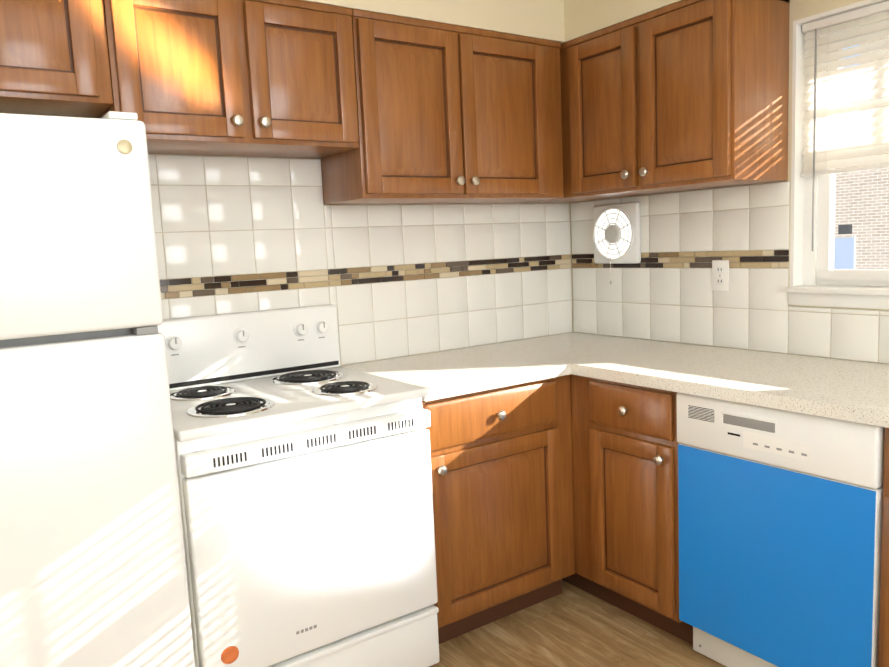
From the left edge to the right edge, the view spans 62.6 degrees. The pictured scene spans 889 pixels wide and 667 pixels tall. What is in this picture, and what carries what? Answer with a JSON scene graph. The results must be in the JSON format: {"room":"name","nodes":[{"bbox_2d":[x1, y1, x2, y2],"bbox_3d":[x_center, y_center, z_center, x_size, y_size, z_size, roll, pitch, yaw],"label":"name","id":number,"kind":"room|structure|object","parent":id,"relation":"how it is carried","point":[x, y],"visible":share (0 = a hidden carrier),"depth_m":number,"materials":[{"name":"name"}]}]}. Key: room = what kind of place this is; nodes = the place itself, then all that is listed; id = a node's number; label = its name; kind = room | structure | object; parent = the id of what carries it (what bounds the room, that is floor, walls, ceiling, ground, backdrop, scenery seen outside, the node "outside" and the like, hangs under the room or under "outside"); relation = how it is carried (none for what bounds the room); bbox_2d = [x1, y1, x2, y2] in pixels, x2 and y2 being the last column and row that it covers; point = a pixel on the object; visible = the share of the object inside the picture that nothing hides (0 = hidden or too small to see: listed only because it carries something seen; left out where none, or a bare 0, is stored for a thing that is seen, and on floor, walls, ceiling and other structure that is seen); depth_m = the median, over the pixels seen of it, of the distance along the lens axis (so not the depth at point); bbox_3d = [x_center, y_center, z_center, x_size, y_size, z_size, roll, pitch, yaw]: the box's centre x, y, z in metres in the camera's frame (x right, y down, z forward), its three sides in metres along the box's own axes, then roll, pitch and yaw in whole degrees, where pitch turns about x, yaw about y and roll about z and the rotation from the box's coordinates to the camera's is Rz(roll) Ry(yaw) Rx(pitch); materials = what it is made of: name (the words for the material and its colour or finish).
{"room":"kitchen","nodes":[
{"label":"kitchen","id":0,"kind":"room"},
{"bbox_2d":[148,154,572,365],"bbox_3d":[-1.373,-0.066,2.217,4.950,2.420,0.200,-7,8,-34],"label":"wall","id":1,"kind":"structure","parent":0,"point":[413,204],"depth_m":2.94,"materials":[{"name":"paint"}]},
{"bbox_2d":[0,0,112,117],"bbox_3d":[-1.295,-0.768,1.863,0.760,0.350,0.359,-7,8,-34],"label":"upper cabinet","id":2,"kind":"object","parent":1,"relation":"attached to","point":[54,58],"visible":0.92,"depth_m":1.90,"materials":[{"name":"brown wood"}]},
{"bbox_2d":[99,0,358,158],"bbox_3d":[-0.671,-0.803,2.291,0.748,0.440,0.359,-7,8,-34],"label":"upper cabinet","id":3,"kind":"object","parent":1,"relation":"attached to","point":[259,78],"visible":0.98,"depth_m":2.17,"materials":[{"name":"brown wood"}]},
{"bbox_2d":[148,155,571,365],"bbox_3d":[-0.242,-0.280,2.852,2.019,0.767,0.007,-7,8,-34],"label":"backsplash","id":4,"kind":"structure","parent":1,"relation":"attached to","point":[238,234],"depth_m":2.79,"materials":[{"name":"beige tile"}]},
{"bbox_2d":[321,9,563,204],"bbox_3d":[0.019,-0.809,2.767,0.917,0.605,0.359,-7,8,-34],"label":"upper cabinet","id":5,"kind":"object","parent":1,"relation":"attached to","point":[450,114],"visible":0.96,"depth_m":2.60,"materials":[{"name":"brown wood"}]},
{"bbox_2d":[301,0,681,43],"bbox_3d":[-0.238,-0.970,0.421,4.600,0.298,3.900,-7,8,-34],"label":"wall","id":6,"kind":"structure","parent":0,"point":[541,19],"depth_m":2.69,"materials":[{"name":"paint"}]},
{"bbox_2d":[429,580,725,666],"bbox_3d":[-0.155,1.310,0.684,4.950,0.050,4.300,-7,8,-34],"label":"floor","id":7,"kind":"structure","parent":0,"point":[570,625],"depth_m":2.47,"materials":[{"name":"wood"}]},
{"bbox_2d":[0,111,194,666],"bbox_3d":[-1.109,0.352,1.797,0.710,1.668,0.780,-7,8,-34],"label":"refrigerator","id":8,"kind":"object","parent":7,"relation":"on","point":[93,572],"visible":1,"depth_m":1.58,"materials":[{"name":"white metal"}]},
{"bbox_2d":[156,304,439,666],"bbox_3d":[-0.516,0.523,2.311,0.740,1.150,0.665,-7,8,-34],"label":"range","id":9,"kind":"object","parent":7,"relation":"on","point":[303,463],"visible":0.96,"depth_m":2.08,"materials":[{"name":"white metal"}]},
{"bbox_2d":[422,375,574,643],"bbox_3d":[0.054,0.587,2.740,0.647,0.870,0.649,-7,8,-34],"label":"base cabinet","id":10,"kind":"object","parent":7,"relation":"on","point":[502,475],"visible":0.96,"depth_m":2.49,"materials":[{"name":"brown wood"}]},
{"bbox_2d":[339,345,570,401],"bbox_3d":[0.009,0.136,2.680,0.600,0.038,0.632,-7,8,-34],"label":"countertop","id":11,"kind":"structure","parent":10,"relation":"on","point":[455,372],"depth_m":2.59,"materials":[{"name":"white stone"}]},
{"bbox_2d":[562,374,692,644],"bbox_3d":[0.665,0.539,2.906,0.649,0.870,1.063,-7,8,-34],"label":"base cabinet","id":12,"kind":"object","parent":7,"relation":"on","point":[625,443],"visible":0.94,"depth_m":2.47,"materials":[{"name":"brown wood"}]},
{"bbox_2d":[487,332,888,427],"bbox_3d":[1.079,0.143,2.221,0.649,0.038,2.597,-7,8,-34],"label":"countertop","id":13,"kind":"structure","parent":12,"relation":"on","point":[851,391],"depth_m":2.31,"materials":[{"name":"white stone"}]},
{"bbox_2d":[676,392,884,666],"bbox_3d":[1.138,0.602,2.223,0.594,0.867,0.592,-7,8,-34],"label":"dishwasher","id":14,"kind":"object","parent":7,"relation":"on","point":[780,529],"visible":0.9,"depth_m":2.02,"materials":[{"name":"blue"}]},
{"bbox_2d":[878,427,888,666],"bbox_3d":[1.568,0.656,1.599,0.649,0.870,0.915,-7,8,-34],"label":"base cabinet","id":15,"kind":"object","parent":7,"relation":"on","point":[883,659],"visible":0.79,"depth_m":1.80,"materials":[{"name":"brown wood"}]},
{"bbox_2d":[570,0,888,363],"bbox_3d":[1.820,-0.161,1.794,0.150,2.420,4.100,-7,8,-34],"label":"wall","id":16,"kind":"structure","parent":0,"point":[800,9],"depth_m":2.46,"materials":[{"name":"paint"}]},
{"bbox_2d":[522,0,789,202],"bbox_3d":[0.721,-0.848,2.822,0.359,0.605,1.064,-7,8,-34],"label":"upper cabinet","id":17,"kind":"object","parent":16,"relation":"attached to","point":[685,95],"visible":0.96,"depth_m":2.48,"materials":[{"name":"brown wood"}]},
{"bbox_2d":[571,181,888,363],"bbox_3d":[1.333,-0.209,2.361,0.007,0.602,2.592,-7,8,-34],"label":"backsplash","id":18,"kind":"structure","parent":16,"relation":"attached to","point":[662,290],"depth_m":2.80,"materials":[{"name":"beige tile"}]},
{"bbox_2d":[593,202,640,283],"bbox_3d":[0.735,-0.385,3.153,0.050,0.344,0.254,-7,8,-34],"label":"exhaust fan","id":19,"kind":"object","parent":18,"relation":"attached to","point":[616,233],"visible":1,"depth_m":3.12,"materials":[{"name":"white plastic"}]},
{"bbox_2d":[712,260,728,290],"bbox_3d":[1.044,-0.219,2.768,0.007,0.116,0.072,-7,8,-34],"label":"electrical outlet","id":20,"kind":"object","parent":18,"relation":"attached to","point":[720,275],"visible":1,"depth_m":2.76,"materials":[{"name":"white plastic"}]},
{"bbox_2d":[786,0,888,308],"bbox_3d":[1.508,-0.549,2.183,0.208,0.955,0.900,-7,8,-34],"label":"window","id":21,"kind":"structure","parent":16,"relation":"in","point":[817,278],"depth_m":2.49,"materials":[{"name":"white"}]},
{"bbox_2d":[801,0,888,250],"bbox_3d":[1.463,-0.628,2.144,0.044,0.756,0.860,-7,8,-34],"label":"window blinds","id":22,"kind":"object","parent":21,"relation":"attached to","point":[854,18],"visible":0.92,"depth_m":2.37,"materials":[{"name":"white plastic"}]},
{"label":"outside","id":23,"kind":"structure","parent":0,"visible":0},
{"bbox_2d":[834,37,888,268],"bbox_3d":[15.004,-9.920,12.517,0.120,42.000,80.000,-7,8,-34],"label":"building","id":24,"kind":"structure","parent":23,"point":[880,228],"depth_m":19.52,"materials":[{"name":"brick"}]}
]}

